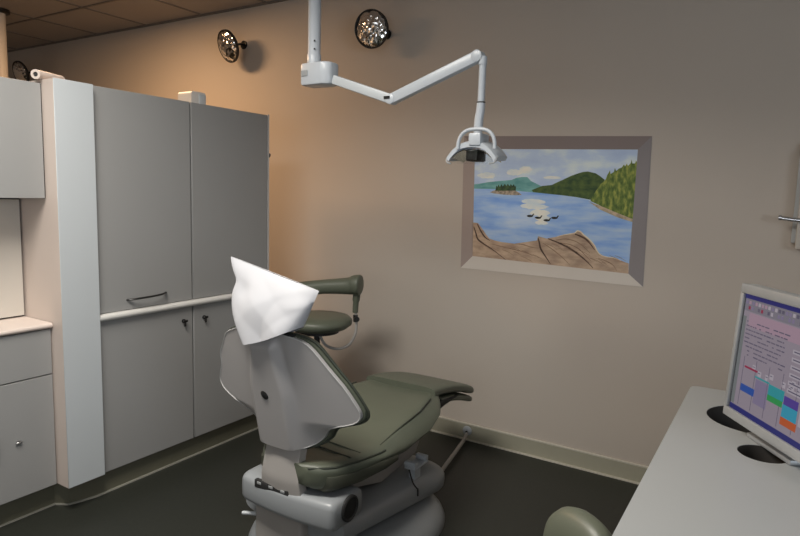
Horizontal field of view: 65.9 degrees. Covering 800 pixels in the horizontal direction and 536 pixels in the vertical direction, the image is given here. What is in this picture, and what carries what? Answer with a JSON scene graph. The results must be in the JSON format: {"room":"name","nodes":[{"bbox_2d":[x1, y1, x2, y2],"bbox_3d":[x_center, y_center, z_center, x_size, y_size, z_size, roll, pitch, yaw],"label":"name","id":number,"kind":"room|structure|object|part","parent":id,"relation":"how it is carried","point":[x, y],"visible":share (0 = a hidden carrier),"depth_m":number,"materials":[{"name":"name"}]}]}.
{"room":"dental clinic","nodes":[
{"label":"dental clinic","id":0,"kind":"room"},
{"bbox_2d":[0,0,273,50],"bbox_3d":[-1.981,-1.607,1.492,10.000,0.100,6.500,6,8,32],"label":"ceiling","id":1,"kind":"structure","parent":0,"point":[141,11],"depth_m":4.78,"materials":[{"name":"tile"}]},
{"bbox_2d":[0,7,9,77],"bbox_3d":[-3.092,-1.355,4.799,0.154,1.260,0.154,6,8,32],"label":"post","id":2,"kind":"object","parent":1,"relation":"hanging from","point":[4,12],"visible":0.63,"depth_m":4.74,"materials":[{"name":"metal"}]},
{"bbox_2d":[6,0,288,52],"bbox_3d":[-2.008,-1.547,1.439,9.780,0.011,6.133,6,8,32],"label":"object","id":3,"kind":"structure","parent":1,"relation":"attached to","point":[109,1],"depth_m":4.87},
{"bbox_2d":[301,0,506,163],"bbox_3d":[-0.026,-1.024,2.518,1.012,1.195,0.180,6,8,32],"label":"lamp","id":4,"kind":"object","parent":1,"relation":"hanging from","point":[316,73],"visible":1,"depth_m":2.44,"materials":[{"name":"white plastic"},{"name":"pale grey plastic"},{"name":"black plastic"}]},
{"bbox_3d":[-0.422,-0.861,2.726,0.034,0.024,0.005,6,8,32],"label":"label plate","id":5,"kind":"part","parent":4,"relation":"part of","materials":[{"name":"silver metal"}]},
{"bbox_3d":[-0.161,-0.761,2.629,0.312,0.135,0.036,6,8,32],"label":"arm","id":6,"kind":"part","parent":4,"relation":"part of","materials":[{"name":"white metal"}]},
{"bbox_3d":[0.132,-0.750,2.447,0.394,0.175,0.036,6,8,32],"label":"arm","id":7,"kind":"part","parent":4,"relation":"part of","materials":[{"name":"white metal"}]},
{"bbox_3d":[0.286,-0.486,2.309,0.166,0.081,0.014,6,8,32],"label":"handle","id":8,"kind":"part","parent":4,"relation":"part of","materials":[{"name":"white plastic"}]},
{"bbox_2d":[0,429,638,535],"bbox_3d":[-2.062,1.270,1.841,10.000,0.080,6.500,6,8,32],"label":"floor","id":9,"kind":"structure","parent":0,"point":[486,490],"depth_m":3.05,"materials":[{"name":"plastic"}]},
{"bbox_2d":[0,328,56,504],"bbox_3d":[-2.007,0.715,2.533,0.512,0.858,0.924,6,8,32],"label":"base cabinet","id":10,"kind":"object","parent":9,"relation":"on","point":[27,429],"visible":0.98,"depth_m":2.69,"materials":[{"name":"grey laminate"}]},
{"bbox_3d":[-1.812,0.411,2.385,0.020,0.204,0.914,6,8,32],"label":"drawer","id":11,"kind":"part","parent":10,"relation":"part of","materials":[{"name":"grey laminate"}]},
{"bbox_2d":[0,316,52,335],"bbox_3d":[-2.001,0.275,2.485,0.496,0.024,0.926,6,8,32],"label":"countertop","id":12,"kind":"structure","parent":10,"relation":"on","point":[19,324],"depth_m":2.70,"materials":[{"name":"beige laminate"}]},
{"bbox_2d":[0,198,23,318],"bbox_3d":[-1.994,-0.009,2.452,0.052,0.544,0.928,6,8,32],"label":"backsplash","id":13,"kind":"structure","parent":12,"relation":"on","point":[11,276],"depth_m":2.78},
{"bbox_2d":[19,78,104,488],"bbox_3d":[-1.673,0.132,2.923,0.568,1.940,0.176,6,8,32],"label":"wall","id":14,"kind":"structure","parent":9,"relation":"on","point":[59,235],"depth_m":2.76,"materials":[{"name":"white paint"}]},
{"bbox_2d":[0,77,45,197],"bbox_3d":[-1.984,-0.525,2.393,0.482,0.488,0.928,6,8,32],"label":"upper cabinet","id":15,"kind":"object","parent":14,"relation":"attached to","point":[22,172],"visible":1,"depth_m":2.58,"materials":[{"name":"grey laminate"}]},
{"bbox_3d":[-1.675,0.133,2.923,0.564,1.938,0.175,6,8,32],"label":"panel","id":16,"kind":"part","parent":14,"relation":"part of","materials":[{"name":"beige paint"}]},
{"bbox_2d":[31,69,64,79],"bbox_3d":[-1.540,-0.836,2.703,0.040,0.052,0.210,1,7,-2],"label":"paper roll","id":17,"kind":"object","parent":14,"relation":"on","point":[36,74],"visible":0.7,"depth_m":2.63,"materials":[{"name":"white paper"}]},
{"bbox_3d":[-1.433,0.095,2.767,0.004,1.814,0.176,6,8,32],"label":"panel","id":18,"kind":"part","parent":14,"relation":"part of","materials":[{"name":"white paint"}]},
{"bbox_2d":[0,414,257,526],"bbox_3d":[-1.516,1.045,3.000,0.114,0.118,2.279,6,8,34],"label":"baseboard","id":19,"kind":"structure","parent":9,"relation":"on","point":[57,494],"depth_m":3.10,"materials":[{"name":"plastic"}]},
{"bbox_2d":[93,86,193,471],"bbox_3d":[-1.476,0.101,3.226,0.580,1.940,0.546,6,8,32],"label":"tall cabinet","id":20,"kind":"object","parent":9,"relation":"on","point":[142,141],"visible":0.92,"depth_m":3.07,"materials":[{"name":"grey laminate"}]},
{"bbox_3d":[-1.260,-0.325,3.047,0.020,1.040,0.538,6,8,32],"label":"door","id":21,"kind":"part","parent":20,"relation":"part of","materials":[{"name":"grey laminate"}]},
{"bbox_3d":[-1.253,0.142,3.083,0.045,0.020,0.231,6,8,32],"label":"handle","id":22,"kind":"part","parent":20,"relation":"part of","materials":[{"name":"metal"}]},
{"bbox_3d":[-1.286,0.597,3.159,0.020,0.742,0.538,6,8,32],"label":"door","id":23,"kind":"part","parent":20,"relation":"part of","materials":[{"name":"grey laminate"}]},
{"bbox_2d":[100,293,231,321],"bbox_3d":[-1.109,0.188,3.342,0.036,0.033,1.118,6,8,32],"label":"rail","id":24,"kind":"object","parent":20,"relation":"attached to","point":[193,302],"visible":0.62,"depth_m":3.15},
{"bbox_2d":[189,102,270,436],"bbox_3d":[-1.173,0.046,3.726,0.560,1.945,0.625,6,8,32],"label":"tall cabinet","id":25,"kind":"object","parent":9,"relation":"on","point":[230,155],"visible":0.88,"depth_m":3.48,"materials":[{"name":"grey laminate"}]},
{"bbox_2d":[178,91,205,104],"bbox_3d":[-1.154,-0.933,3.427,0.116,0.080,0.098,6,8,32],"label":"box","id":26,"kind":"object","parent":25,"relation":"on","point":[189,96],"visible":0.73,"depth_m":3.39,"materials":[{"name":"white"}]},
{"bbox_3d":[-0.990,0.548,3.630,0.020,0.742,0.560,6,8,32],"label":"door","id":27,"kind":"part","parent":25,"relation":"part of","materials":[{"name":"grey laminate"}]},
{"bbox_3d":[-0.964,-0.373,3.518,0.020,1.040,0.560,6,8,32],"label":"door","id":28,"kind":"part","parent":25,"relation":"part of","materials":[{"name":"grey laminate"}]},
{"bbox_3d":[-1.041,-0.037,3.945,0.542,1.825,0.010,6,8,32],"label":"panel","id":29,"kind":"part","parent":25,"relation":"part of","materials":[{"name":"grey laminate"}]},
{"bbox_2d":[295,275,363,349],"bbox_3d":[-0.483,0.533,3.691,0.577,1.024,0.551,6,8,32],"label":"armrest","id":30,"kind":"object","parent":9,"relation":"on","point":[319,323],"visible":0.54,"depth_m":3.56,"materials":[{"name":"green plastic"}]},
{"bbox_3d":[-0.491,0.369,3.653,0.260,0.025,0.260,6,8,32],"label":"seat plate","id":31,"kind":"part","parent":30,"relation":"part of","materials":[{"name":"black plastic"}]},
{"bbox_3d":[-0.489,0.315,3.647,0.416,0.084,0.416,6,8,32],"label":"seat","id":32,"kind":"part","parent":30,"relation":"part of","materials":[{"name":"green leather"}]},
{"bbox_3d":[-0.451,0.108,3.616,0.467,0.161,0.120,3,7,12],"label":"arm rail","id":33,"kind":"part","parent":30,"relation":"part of","materials":[{"name":"green plastic"}]},
{"bbox_3d":[-0.254,0.191,3.596,0.054,0.144,0.046,6,8,32],"label":"rail post","id":34,"kind":"part","parent":30,"relation":"part of","materials":[{"name":"green plastic"}]},
{"bbox_3d":[-0.258,0.296,3.607,0.032,0.041,0.050,-1,7,-19],"label":"clamp knob","id":35,"kind":"part","parent":30,"relation":"part of","materials":[{"name":"black plastic"}]},
{"bbox_2d":[220,326,473,535],"bbox_3d":[-0.136,0.574,2.832,0.762,1.169,1.446,6,8,32],"label":"dental chair","id":36,"kind":"object","parent":9,"relation":"on","point":[338,459],"visible":0.9,"depth_m":2.35,"materials":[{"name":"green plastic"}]},
{"bbox_3d":[-0.596,0.991,2.493,0.086,0.015,0.017,2,7,4],"label":"release lever","id":37,"kind":"part","parent":36,"relation":"part of","materials":[{"name":"silver metal"}]},
{"bbox_2d":[231,257,318,344],"bbox_3d":[-0.456,0.126,2.165,0.418,0.300,0.129,6,8,32],"label":"headrest cover","id":38,"kind":"object","parent":36,"relation":"on","point":[266,304],"visible":0.99,"depth_m":2.13,"materials":[{"name":"white plastic"}]},
{"bbox_3d":[-0.452,0.443,2.267,0.694,0.454,0.143,6,8,32],"label":"shell trim","id":39,"kind":"part","parent":36,"relation":"part of","materials":[{"name":"white plastic"}]},
{"bbox_2d":[235,327,366,446],"bbox_3d":[-0.431,0.440,2.299,0.712,0.456,0.180,6,8,32],"label":"backrest","id":40,"kind":"object","parent":36,"relation":"on","point":[307,398],"depth_m":2.19,"materials":[{"name":"grey plastic"}]},
{"bbox_3d":[-0.216,0.979,2.767,0.587,0.191,0.790,6,8,32],"label":"lift arm","id":41,"kind":"part","parent":36,"relation":"part of","materials":[{"name":"plastic"}]},
{"bbox_3d":[-0.222,1.111,2.779,0.750,0.111,0.880,6,8,32],"label":"plate","id":42,"kind":"part","parent":36,"relation":"part of","materials":[{"name":"plastic"}]},
{"bbox_3d":[-0.218,0.695,2.712,0.608,0.155,0.915,6,8,32],"label":"seat","id":43,"kind":"part","parent":36,"relation":"part of","materials":[{"name":"green leather"}]},
{"bbox_3d":[-0.186,0.806,2.734,0.315,0.188,0.714,6,8,32],"label":"seat frame","id":44,"kind":"part","parent":36,"relation":"part of","materials":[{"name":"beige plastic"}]},
{"bbox_2d":[441,426,471,470],"bbox_3d":[0.290,1.048,3.455,0.060,0.071,0.765,4,7,19],"label":"conduit","id":45,"kind":"object","parent":9,"relation":"on","point":[467,431],"visible":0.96,"depth_m":3.62,"materials":[{"name":"beige plastic"}]},
{"bbox_2d":[543,506,611,535],"bbox_3d":[0.076,0.941,1.284,0.633,0.825,0.639,6,8,32],"label":"stool","id":46,"kind":"object","parent":9,"relation":"on","point":[566,521],"visible":1,"depth_m":1.33,"materials":[{"name":"green leather"}]},
{"bbox_2d":[612,386,799,535],"bbox_3d":[0.920,1.029,0.537,1.622,0.880,2.900,6,8,32],"label":"desk","id":47,"kind":"object","parent":9,"relation":"on","point":[705,477],"visible":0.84,"depth_m":1.37,"materials":[{"name":"white laminate"}]},
{"bbox_2d":[723,283,799,464],"bbox_3d":[1.007,0.266,1.509,0.192,0.402,0.405,1,7,-1],"label":"computer monitor","id":48,"kind":"object","parent":47,"relation":"on","point":[762,395],"visible":1,"depth_m":1.55,"materials":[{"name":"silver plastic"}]},
{"bbox_3d":[0.950,0.250,1.506,0.056,0.371,0.405,1,7,-1],"label":"casing","id":49,"kind":"part","parent":48,"relation":"part of","materials":[{"name":"white plastic"}]},
{"bbox_2d":[7,0,799,466],"bbox_3d":[-0.399,-0.431,4.251,10.000,2.810,0.120,6,8,32],"label":"wall","id":50,"kind":"structure","parent":0,"point":[359,184],"depth_m":3.52,"materials":[{"name":"paint"}]},
{"bbox_2d":[12,61,30,80],"bbox_3d":[-3.493,-1.831,5.811,0.344,0.219,0.162,1,7,-5],"label":"wall spotlight","id":51,"kind":"object","parent":50,"relation":"attached to","point":[20,71],"visible":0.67,"depth_m":5.76,"materials":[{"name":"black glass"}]},
{"bbox_2d":[217,29,246,62],"bbox_3d":[-1.189,-1.578,4.425,0.224,0.217,0.225,6,8,32],"label":"wall spotlight","id":52,"kind":"object","parent":50,"relation":"attached to","point":[228,46],"visible":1,"depth_m":4.34,"materials":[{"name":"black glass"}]},
{"bbox_2d":[218,31,235,61],"bbox_3d":[-1.222,-1.572,4.374,0.209,0.202,0.100,6,8,32],"label":"lens","id":53,"kind":"object","parent":52,"relation":"attached to","point":[226,39],"depth_m":4.34,"materials":[{"name":"clear glass"}]},
{"bbox_3d":[-1.144,-1.633,4.516,0.059,0.059,0.012,6,8,32],"label":"wall plate","id":54,"kind":"part","parent":52,"relation":"part of","materials":[{"name":"metal"}]},
{"bbox_2d":[355,9,390,48],"bbox_3d":[-0.143,-1.457,3.796,0.227,0.225,0.199,6,8,32],"label":"wall spotlight","id":55,"kind":"object","parent":50,"relation":"attached to","point":[372,30],"visible":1,"depth_m":3.72,"materials":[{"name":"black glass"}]},
{"bbox_2d":[430,416,647,484],"bbox_3d":[-0.466,0.919,4.349,9.780,0.102,0.022,6,8,32],"label":"baseboard","id":56,"kind":"structure","parent":50,"relation":"attached to","point":[630,472],"depth_m":3.54,"materials":[{"name":"plastic"}]},
{"bbox_2d":[461,136,651,286],"bbox_3d":[0.819,-0.342,3.423,1.062,0.792,0.003,6,8,32],"label":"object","id":57,"kind":"object","parent":50,"relation":"attached to","point":[565,207],"visible":0.99,"depth_m":3.38,"materials":[{"name":"paint"}]},
{"bbox_2d":[778,156,799,248],"bbox_3d":[1.970,-0.301,2.644,0.578,0.470,0.103,6,8,32],"label":"wall viewer","id":58,"kind":"structure","parent":50,"relation":"attached to","point":[795,235],"depth_m":2.77,"materials":[{"name":"grey laminate"}]},
{"bbox_3d":[1.746,-0.218,2.748,0.104,0.033,0.026,6,8,32],"label":"lever","id":59,"kind":"part","parent":58,"relation":"part of","materials":[{"name":"silver metal"}]},
{"bbox_3d":[2.014,-0.314,2.660,0.522,0.445,0.028,6,8,32],"label":"plate","id":60,"kind":"part","parent":58,"relation":"part of","materials":[{"name":"grey laminate"}]}
]}

